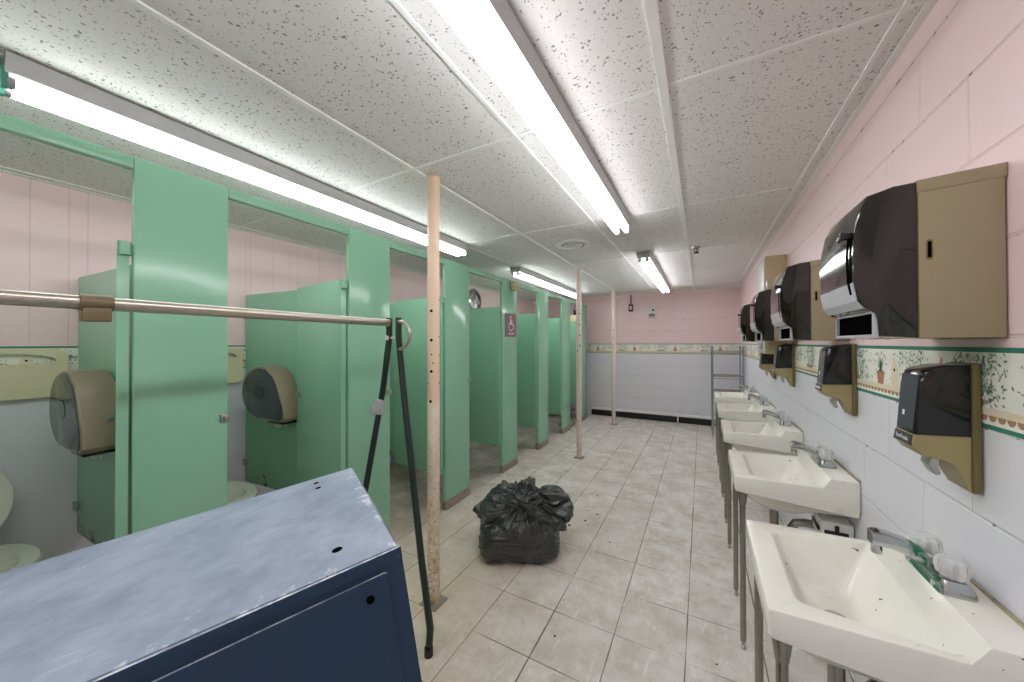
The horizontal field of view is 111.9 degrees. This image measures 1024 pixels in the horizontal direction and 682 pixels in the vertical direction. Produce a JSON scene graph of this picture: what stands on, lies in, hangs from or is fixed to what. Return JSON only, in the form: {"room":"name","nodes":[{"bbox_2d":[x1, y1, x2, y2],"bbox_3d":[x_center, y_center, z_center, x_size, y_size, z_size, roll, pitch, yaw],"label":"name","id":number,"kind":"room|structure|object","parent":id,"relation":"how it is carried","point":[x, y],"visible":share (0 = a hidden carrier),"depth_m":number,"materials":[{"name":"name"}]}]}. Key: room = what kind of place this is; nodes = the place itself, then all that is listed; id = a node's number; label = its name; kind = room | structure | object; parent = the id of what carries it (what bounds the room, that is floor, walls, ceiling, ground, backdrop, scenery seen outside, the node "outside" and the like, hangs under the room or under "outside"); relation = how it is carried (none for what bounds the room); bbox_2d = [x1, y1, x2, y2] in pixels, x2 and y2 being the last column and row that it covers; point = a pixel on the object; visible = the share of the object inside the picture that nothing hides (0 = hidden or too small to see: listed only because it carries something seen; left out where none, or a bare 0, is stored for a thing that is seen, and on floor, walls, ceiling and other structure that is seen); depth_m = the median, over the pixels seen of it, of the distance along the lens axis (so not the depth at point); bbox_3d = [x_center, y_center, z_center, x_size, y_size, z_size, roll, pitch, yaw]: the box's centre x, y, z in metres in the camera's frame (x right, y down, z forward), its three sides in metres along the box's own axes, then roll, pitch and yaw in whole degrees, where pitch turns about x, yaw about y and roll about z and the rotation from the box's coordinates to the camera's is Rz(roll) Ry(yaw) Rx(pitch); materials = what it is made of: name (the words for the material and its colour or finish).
{"room":"public restroom","nodes":[
{"label":"public restroom","id":0,"kind":"room"},
{"bbox_2d":[0,172,531,560],"bbox_3d":[-1.824,0.270,3.432,0.100,2.302,9.370,0,0,29],"label":"wall","id":1,"kind":"structure","parent":0,"point":[52,236],"depth_m":1.97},
{"bbox_2d":[0,349,67,400],"bbox_3d":[-2.642,0.175,1.800,0.029,0.268,0.410,0,0,29],"label":"dispenser","id":2,"kind":"object","parent":1,"relation":"attached to","point":[34,380],"visible":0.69,"depth_m":1.86,"materials":[{"name":"beige plastic"}]},
{"bbox_2d":[0,345,245,369],"bbox_3d":[-1.772,0.127,3.421,0.002,0.178,9.100,0,0,29],"label":"trim","id":3,"kind":"structure","parent":1,"relation":"attached to","point":[72,351],"depth_m":1.92,"materials":[{"name":"beige paper"}]},
{"bbox_2d":[227,348,242,382],"bbox_3d":[-2.229,0.187,2.554,0.029,0.268,0.410,0,0,29],"label":"dispenser","id":4,"kind":"object","parent":1,"relation":"attached to","point":[235,365],"visible":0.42,"depth_m":2.68,"materials":[{"name":"beige plastic"}]},
{"bbox_2d":[469,289,480,308],"bbox_3d":[-0.596,-0.637,5.541,0.034,0.400,0.400,0,0,29],"label":"wall fan","id":5,"kind":"object","parent":1,"relation":"attached to","point":[474,296],"visible":0.73,"depth_m":5.54,"materials":[{"name":"silver metal"}]},
{"bbox_2d":[0,0,922,300],"bbox_3d":[-0.138,-0.941,2.516,3.950,0.100,9.370,0,0,29],"label":"ceiling","id":6,"kind":"structure","parent":0,"point":[756,125],"depth_m":1.32,"materials":[{"name":"tile"}]},
{"bbox_2d":[0,50,467,257],"bbox_3d":[-1.031,-0.833,2.143,0.132,0.104,2.412,0,0,29],"label":"ceiling light","id":7,"kind":"object","parent":6,"relation":"attached to","point":[22,79],"visible":1,"depth_m":1.42,"materials":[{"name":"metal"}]},
{"bbox_2d":[0,87,4,96],"bbox_3d":[-1.637,-0.824,1.108,0.024,0.074,0.014,0,0,29],"label":"socket","id":8,"kind":"object","parent":7,"relation":"attached to","point":[2,90],"depth_m":1.10,"materials":[{"name":"green plastic"}]},
{"bbox_2d":[0,62,8,88],"bbox_3d":[-1.577,-0.824,1.075,0.024,0.074,0.014,0,0,29],"label":"socket","id":9,"kind":"object","parent":7,"relation":"attached to","point":[4,68],"depth_m":1.07,"materials":[{"name":"green plastic"}]},
{"bbox_2d":[0,0,937,300],"bbox_3d":[-0.138,-0.888,2.515,3.750,0.010,9.170,0,0,29],"label":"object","id":10,"kind":"structure","parent":6,"relation":"attached to","point":[650,6],"depth_m":1.36,"materials":[{"name":"white metal"}]},
{"bbox_2d":[430,0,630,235],"bbox_3d":[0.233,-0.840,1.496,0.132,0.104,2.412,0,0,29],"label":"ceiling light","id":11,"kind":"object","parent":6,"relation":"attached to","point":[491,30],"visible":1,"depth_m":1.13,"materials":[{"name":"plastic"}]},
{"bbox_2d":[510,267,581,297],"bbox_3d":[0.612,-0.815,5.143,0.132,0.104,2.412,0,0,29],"label":"ceiling light","id":12,"kind":"object","parent":6,"relation":"attached to","point":[519,272],"visible":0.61,"depth_m":4.66,"materials":[{"name":"plastic"}]},
{"bbox_2d":[556,239,589,249],"bbox_3d":[0.555,-0.870,3.167,0.300,0.033,0.300,0,0,29],"label":"ceiling vent","id":13,"kind":"object","parent":6,"relation":"in","point":[571,244],"visible":1,"depth_m":3.11,"materials":[{"name":"white metal"}]},
{"bbox_2d":[563,243,581,248],"bbox_3d":[0.555,-0.872,3.167,0.176,0.020,0.176,0,0,29],"label":"diffuser","id":14,"kind":"object","parent":13,"relation":"attached to","point":[565,245],"depth_m":3.15,"materials":[{"name":"white metal"}]},
{"bbox_2d":[636,251,669,292],"bbox_3d":[1.875,-0.822,4.473,0.132,0.104,2.412,0,0,29],"label":"ceiling light","id":15,"kind":"object","parent":6,"relation":"attached to","point":[647,260],"visible":1,"depth_m":3.92,"materials":[{"name":"plastic"}]},
{"bbox_2d":[692,246,699,253],"bbox_3d":[1.731,-0.853,3.253,0.070,0.060,0.070,0,0,29],"label":"sprinkler head","id":16,"kind":"object","parent":6,"relation":"attached to","point":[694,247],"visible":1,"depth_m":3.24},
{"bbox_2d":[390,412,855,681],"bbox_3d":[-0.134,1.461,2.499,3.950,0.100,9.370,0,0,29],"label":"floor","id":17,"kind":"structure","parent":0,"point":[657,602],"depth_m":2.10,"materials":[{"name":"beige tile"}]},
{"bbox_2d":[0,470,42,572],"bbox_3d":[-2.405,0.991,1.515,0.660,0.834,0.404,0,0,29],"label":"toilet","id":18,"kind":"object","parent":17,"relation":"on","point":[12,556],"visible":0.7,"depth_m":1.66,"materials":[{"name":"white ceramic"}]},
{"bbox_2d":[0,113,229,544],"bbox_3d":[-2.070,0.355,1.481,1.337,2.104,0.910,0,0,29],"label":"stall","id":19,"kind":"object","parent":17,"relation":"on","point":[168,463],"visible":0.58,"depth_m":1.41,"materials":[{"name":"green metal"}]},
{"bbox_2d":[49,369,115,460],"bbox_3d":[-2.139,0.371,1.737,0.465,0.451,0.146,0,0,26],"label":"dispenser","id":20,"kind":"object","parent":19,"relation":"attached to","point":[81,401],"visible":0.94,"depth_m":1.66,"materials":[{"name":"beige plastic"}]},
{"bbox_2d":[0,468,421,681],"bbox_3d":[-0.519,0.846,0.521,0.883,1.101,0.587,0,0,-32],"label":"base cabinet","id":21,"kind":"object","parent":17,"relation":"on","point":[304,581],"visible":1,"depth_m":0.47,"materials":[{"name":"blue metal"}]},
{"bbox_2d":[0,289,433,658],"bbox_3d":[-1.032,0.635,1.058,0.720,1.534,1.860,0,0,29],"label":"clothes rack","id":22,"kind":"object","parent":17,"relation":"on","point":[92,308],"visible":0.94,"depth_m":1.49,"materials":[{"name":"metal"}]},
{"bbox_2d":[227,481,257,504],"bbox_3d":[-1.979,0.996,2.293,0.660,0.834,0.404,0,0,29],"label":"toilet","id":23,"kind":"object","parent":17,"relation":"on","point":[237,491],"visible":0.04,"depth_m":2.37,"materials":[{"name":"white ceramic"}]},
{"bbox_2d":[228,188,390,529],"bbox_3d":[-1.629,0.360,2.286,1.337,2.104,0.932,0,0,29],"label":"stall","id":24,"kind":"object","parent":17,"relation":"on","point":[336,369],"visible":0.68,"depth_m":2.26,"materials":[{"name":"green metal"}]},
{"bbox_2d":[242,365,296,428],"bbox_3d":[-1.736,0.406,2.501,0.490,0.451,0.146,0,0,24],"label":"dispenser","id":25,"kind":"object","parent":24,"relation":"attached to","point":[268,392],"visible":0.94,"depth_m":2.42,"materials":[{"name":"beige plastic"}]},
{"bbox_2d":[390,241,470,509],"bbox_3d":[-1.183,0.365,3.101,1.337,2.104,0.932,0,0,29],"label":"stall","id":26,"kind":"object","parent":17,"relation":"on","point":[454,303],"visible":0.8,"depth_m":3.02,"materials":[{"name":"green metal"}]},
{"bbox_2d":[419,175,447,611],"bbox_3d":[-0.425,0.259,1.875,0.110,2.295,0.110,0,0,29],"label":"support post","id":27,"kind":"object","parent":17,"relation":"on","point":[433,181],"visible":0.95,"depth_m":1.85,"materials":[{"name":"beige metal"}]},
{"bbox_2d":[469,441,479,447],"bbox_3d":[-0.626,1.010,4.761,0.660,0.834,0.404,0,0,29],"label":"toilet","id":28,"kind":"object","parent":17,"relation":"on","point":[472,444],"visible":0.02,"depth_m":4.63,"materials":[{"name":"white ceramic"}]},
{"bbox_2d":[469,267,517,472],"bbox_3d":[-0.734,0.369,3.919,1.337,2.104,0.941,0,0,29],"label":"stall","id":29,"kind":"object","parent":17,"relation":"on","point":[493,371],"visible":0.64,"depth_m":3.79,"materials":[{"name":"green metal"}]},
{"bbox_2d":[505,313,515,336],"bbox_3d":[-0.015,-0.177,3.880,0.006,0.260,0.250,0,0,29],"label":"sign","id":30,"kind":"object","parent":29,"relation":"attached to","point":[510,319],"visible":1,"depth_m":3.87,"materials":[{"name":"plastic"}]},
{"bbox_2d":[511,281,518,290],"bbox_3d":[0.036,-0.624,3.923,0.058,0.100,0.110,0,0,29],"label":"air freshener","id":31,"kind":"object","parent":29,"relation":"attached to","point":[514,284],"visible":1,"depth_m":3.88,"materials":[{"name":"beige plastic"}]},
{"bbox_2d":[472,477,573,564],"bbox_3d":[0.076,1.165,2.365,0.693,0.486,0.474,0,0,5],"label":"trash bag","id":32,"kind":"object","parent":17,"relation":"on","point":[521,522],"visible":1,"depth_m":2.20,"materials":[{"name":"black plastic"}]},
{"bbox_2d":[517,283,548,449],"bbox_3d":[-0.284,0.374,4.741,1.337,2.104,0.939,0,0,29],"label":"stall","id":33,"kind":"object","parent":17,"relation":"on","point":[532,329],"visible":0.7,"depth_m":4.60,"materials":[{"name":"green metal"}]},
{"bbox_2d":[548,293,570,433],"bbox_3d":[0.159,0.379,5.549,1.337,2.104,0.909,0,0,29],"label":"stall","id":34,"kind":"object","parent":17,"relation":"on","point":[559,363],"visible":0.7,"depth_m":5.36,"materials":[{"name":"green metal"}]},
{"bbox_2d":[558,408,575,425],"bbox_3d":[0.931,1.289,5.891,0.220,0.282,0.300,0,0,29],"label":"folding stand","id":35,"kind":"object","parent":17,"relation":"on","point":[573,409],"visible":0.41,"depth_m":5.92,"materials":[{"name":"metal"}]},
{"bbox_2d":[570,300,587,420],"bbox_3d":[0.602,0.384,6.358,1.337,2.104,0.943,0,0,29],"label":"stall","id":36,"kind":"object","parent":17,"relation":"on","point":[583,307],"visible":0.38,"depth_m":6.24,"materials":[{"name":"green metal"}]},
{"bbox_2d":[570,315,575,321],"bbox_3d":[1.170,-0.408,6.397,0.224,0.117,0.344,0,0,29],"label":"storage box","id":37,"kind":"object","parent":36,"relation":"on","point":[572,317],"visible":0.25,"depth_m":6.25,"materials":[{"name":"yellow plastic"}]},
{"bbox_2d":[574,269,584,458],"bbox_3d":[0.817,0.273,4.226,0.110,2.295,0.110,0,0,29],"label":"support post","id":38,"kind":"object","parent":17,"relation":"on","point":[578,271],"visible":1,"depth_m":4.20,"materials":[{"name":"beige paint"}]},
{"bbox_2d":[610,290,616,424],"bbox_3d":[1.746,0.283,5.952,0.110,2.295,0.110,0,0,29],"label":"support post","id":39,"kind":"object","parent":17,"relation":"on","point":[613,291],"visible":1,"depth_m":5.93,"materials":[{"name":"beige paint"}]},
{"bbox_2d":[711,346,743,436],"bbox_3d":[3.245,0.750,5.230,0.416,1.344,0.476,0,0,29],"label":"wire shelf rack","id":40,"kind":"object","parent":17,"relation":"on","point":[713,375],"visible":0.76,"depth_m":5.12,"materials":[{"name":"metal"}]},
{"bbox_2d":[714,383,759,465],"bbox_3d":[2.590,0.953,4.014,0.419,0.924,0.460,0,0,29],"label":"sink","id":41,"kind":"object","parent":17,"relation":"on","point":[720,397],"visible":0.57,"depth_m":3.92,"materials":[{"name":"white ceramic"}]},
{"bbox_2d":[714,389,759,403],"bbox_3d":[2.590,0.690,4.016,0.418,0.223,0.460,0,0,29],"label":"basin","id":42,"kind":"object","parent":41,"relation":"in","point":[720,397],"depth_m":3.88,"materials":[{"name":"white ceramic"}]},
{"bbox_2d":[738,383,754,392],"bbox_3d":[2.682,0.534,3.966,0.148,0.086,0.156,0,0,29],"label":"faucet","id":43,"kind":"object","parent":41,"relation":"on","point":[750,387],"depth_m":3.94,"materials":[{"name":"silver metal"}]},
{"bbox_2d":[717,393,775,496],"bbox_3d":[2.153,0.949,3.216,0.419,0.924,0.460,0,0,29],"label":"sink","id":44,"kind":"object","parent":17,"relation":"on","point":[727,411],"visible":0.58,"depth_m":3.12,"materials":[{"name":"white ceramic"}]},
{"bbox_2d":[717,400,775,421],"bbox_3d":[2.152,0.685,3.218,0.418,0.223,0.460,0,0,29],"label":"basin","id":45,"kind":"object","parent":44,"relation":"in","point":[727,411],"depth_m":3.08,"materials":[{"name":"white ceramic"}]},
{"bbox_2d":[747,393,767,405],"bbox_3d":[2.245,0.529,3.168,0.148,0.086,0.156,0,0,29],"label":"faucet","id":46,"kind":"object","parent":44,"relation":"on","point":[762,399],"depth_m":3.14,"materials":[{"name":"silver metal"}]},
{"bbox_2d":[721,410,802,547],"bbox_3d":[1.728,0.944,2.440,0.419,0.924,0.460,0,0,29],"label":"sink","id":47,"kind":"object","parent":17,"relation":"on","point":[774,436],"visible":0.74,"depth_m":2.34,"materials":[{"name":"white ceramic"}]},
{"bbox_2d":[721,417,802,454],"bbox_3d":[1.727,0.681,2.442,0.418,0.223,0.460,0,0,29],"label":"basin","id":48,"kind":"object","parent":47,"relation":"in","point":[773,436],"depth_m":2.30,"materials":[{"name":"white ceramic"}]},
{"bbox_2d":[762,410,790,426],"bbox_3d":[1.820,0.525,2.392,0.148,0.086,0.156,0,0,29],"label":"faucet","id":49,"kind":"object","parent":47,"relation":"on","point":[782,418],"depth_m":2.37,"materials":[{"name":"silver metal"}]},
{"bbox_2d":[728,441,860,649],"bbox_3d":[1.304,0.940,1.666,0.419,0.924,0.460,0,0,29],"label":"sink","id":50,"kind":"object","parent":17,"relation":"on","point":[812,481],"visible":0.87,"depth_m":1.55,"materials":[{"name":"white ceramic"}]},
{"bbox_2d":[728,450,860,517],"bbox_3d":[1.303,0.676,1.668,0.418,0.223,0.460,0,0,29],"label":"basin","id":51,"kind":"object","parent":50,"relation":"in","point":[799,483],"depth_m":1.52,"materials":[{"name":"white ceramic"}]},
{"bbox_2d":[790,441,836,468],"bbox_3d":[1.395,0.520,1.618,0.148,0.086,0.156,0,0,29],"label":"faucet","id":52,"kind":"object","parent":50,"relation":"on","point":[821,457],"depth_m":1.59,"materials":[{"name":"silver metal"}]},
{"bbox_2d":[532,288,739,416],"bbox_3d":[2.091,0.284,6.572,3.750,2.302,0.100,0,0,29],"label":"wall","id":53,"kind":"structure","parent":0,"point":[664,383],"depth_m":6.18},
{"bbox_2d":[628,295,632,311],"bbox_3d":[2.206,-0.702,6.428,0.080,0.310,0.050,0,0,29],"label":"switch box","id":54,"kind":"object","parent":53,"relation":"attached to","point":[630,306],"visible":1,"depth_m":6.42,"materials":[{"name":"red metal"}]},
{"bbox_2d":[648,306,655,317],"bbox_3d":[2.528,-0.523,6.254,0.144,0.208,0.044,0,0,29],"label":"panel","id":55,"kind":"object","parent":53,"relation":"attached to","point":[652,309],"visible":1,"depth_m":6.24,"materials":[{"name":"white plastic"}]},
{"bbox_2d":[592,409,715,425],"bbox_3d":[2.636,1.379,6.203,2.449,0.105,0.011,0,0,29],"label":"baseboard","id":56,"kind":"structure","parent":53,"relation":"attached to","point":[707,422],"depth_m":6.23,"materials":[{"name":"black plastic"}]},
{"bbox_2d":[592,407,715,422],"bbox_3d":[2.617,1.338,6.179,2.400,0.184,0.058,0,0,29],"label":"pipe","id":57,"kind":"object","parent":53,"relation":"attached to","point":[677,415],"visible":0.7,"depth_m":6.17,"materials":[{"name":"white metal"}]},
{"bbox_2d":[587,344,739,354],"bbox_3d":[2.068,0.141,6.527,3.735,0.178,0.002,0,0,29],"label":"trim","id":58,"kind":"structure","parent":53,"relation":"attached to","point":[591,348],"depth_m":6.19,"materials":[{"name":"beige paper"}]},
{"bbox_2d":[740,0,1023,681],"bbox_3d":[1.552,0.251,1.583,0.100,2.302,9.370,0,0,29],"label":"wall","id":59,"kind":"structure","parent":0,"point":[952,101],"depth_m":0.94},
{"bbox_2d":[738,304,757,341],"bbox_3d":[2.256,-0.172,3.243,0.255,0.358,0.266,0,0,29],"label":"paper towel dispenser","id":60,"kind":"object","parent":59,"relation":"attached to","point":[744,328],"visible":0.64,"depth_m":3.16,"materials":[{"name":"brown plastic"}]},
{"bbox_2d":[758,353,775,378],"bbox_3d":[2.192,0.174,2.978,0.110,0.292,0.100,0,0,29],"label":"soap dispenser","id":61,"kind":"object","parent":59,"relation":"attached to","point":[766,362],"visible":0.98,"depth_m":2.94,"materials":[{"name":"black plastic"}]},
{"bbox_2d":[750,289,794,340],"bbox_3d":[1.797,-0.177,2.405,0.255,0.358,0.266,0,0,29],"label":"paper towel dispenser","id":62,"kind":"object","parent":59,"relation":"attached to","point":[761,324],"visible":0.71,"depth_m":2.32,"materials":[{"name":"brown plastic"}]},
{"bbox_2d":[756,332,762,340],"bbox_3d":[1.738,-0.030,2.437,0.010,0.062,0.254,0,0,29],"label":"label","id":63,"kind":"object","parent":62,"relation":"attached to","point":[759,335],"depth_m":2.43,"materials":[{"name":"plastic"}]},
{"bbox_2d":[758,254,786,353],"bbox_3d":[2.025,-0.269,2.713,0.150,0.735,0.339,0,0,29],"label":"box","id":64,"kind":"object","parent":59,"relation":"attached to","point":[770,267],"visible":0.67,"depth_m":2.59,"materials":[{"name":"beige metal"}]},
{"bbox_2d":[758,341,762,349],"bbox_3d":[1.968,0.029,2.747,0.014,0.080,0.170,0,0,29],"label":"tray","id":65,"kind":"object","parent":64,"relation":"on","point":[760,343],"depth_m":2.68,"materials":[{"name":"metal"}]},
{"bbox_2d":[772,343,794,386],"bbox_3d":[1.868,0.162,2.386,0.110,0.292,0.100,0,0,29],"label":"soap dispenser","id":66,"kind":"object","parent":59,"relation":"attached to","point":[784,355],"visible":1,"depth_m":2.34,"materials":[{"name":"black plastic"}]},
{"bbox_2d":[770,259,849,340],"bbox_3d":[1.375,-0.181,1.633,0.255,0.358,0.266,0,0,29],"label":"paper towel dispenser","id":67,"kind":"object","parent":59,"relation":"attached to","point":[797,311],"visible":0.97,"depth_m":1.54,"materials":[{"name":"brown plastic"}]},
{"bbox_2d":[779,327,792,339],"bbox_3d":[1.315,-0.035,1.665,0.010,0.062,0.254,0,0,29],"label":"label","id":68,"kind":"object","parent":67,"relation":"attached to","point":[785,333],"depth_m":1.66,"materials":[{"name":"plastic"}]},
{"bbox_2d":[815,344,856,415],"bbox_3d":[1.361,0.157,1.461,0.110,0.292,0.100,0,0,29],"label":"soap dispenser","id":69,"kind":"object","parent":59,"relation":"attached to","point":[837,366],"visible":1,"depth_m":1.42,"materials":[{"name":"black plastic"}]},
{"bbox_2d":[740,344,1023,438],"bbox_3d":[1.514,0.108,1.621,0.002,0.178,9.100,0,0,29],"label":"trim","id":70,"kind":"structure","parent":59,"relation":"attached to","point":[880,369],"depth_m":0.87,"materials":[{"name":"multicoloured paper"}]},
{"bbox_2d":[746,520,1023,681],"bbox_3d":[0.877,0.935,0.886,0.419,0.924,0.460,0,0,29],"label":"sink","id":71,"kind":"object","parent":59,"relation":"attached to","point":[889,606],"visible":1,"depth_m":0.79,"materials":[{"name":"white ceramic"}]},
{"bbox_2d":[867,527,978,602],"bbox_3d":[0.968,0.516,0.838,0.148,0.086,0.156,0,0,29],"label":"faucet","id":72,"kind":"object","parent":71,"relation":"on","point":[945,575],"depth_m":0.81,"materials":[{"name":"silver metal"}]},
{"bbox_2d":[820,162,1007,338],"bbox_3d":[0.963,-0.185,0.882,0.255,0.358,0.266,0,0,29],"label":"paper towel dispenser","id":73,"kind":"object","parent":59,"relation":"attached to","point":[923,258],"visible":1,"depth_m":0.76,"materials":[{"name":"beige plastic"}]},
{"bbox_2d":[836,311,878,338],"bbox_3d":[0.904,-0.039,0.913,0.010,0.062,0.254,0,0,29],"label":"label","id":74,"kind":"object","parent":73,"relation":"attached to","point":[852,324],"depth_m":0.89,"materials":[{"name":"plastic"}]},
{"bbox_2d":[893,362,981,494],"bbox_3d":[1.021,0.197,0.840,0.110,0.292,0.100,0,0,29],"label":"soap dispenser","id":75,"kind":"object","parent":59,"relation":"attached to","point":[939,419],"visible":1,"depth_m":0.80,"materials":[{"name":"black plastic"}]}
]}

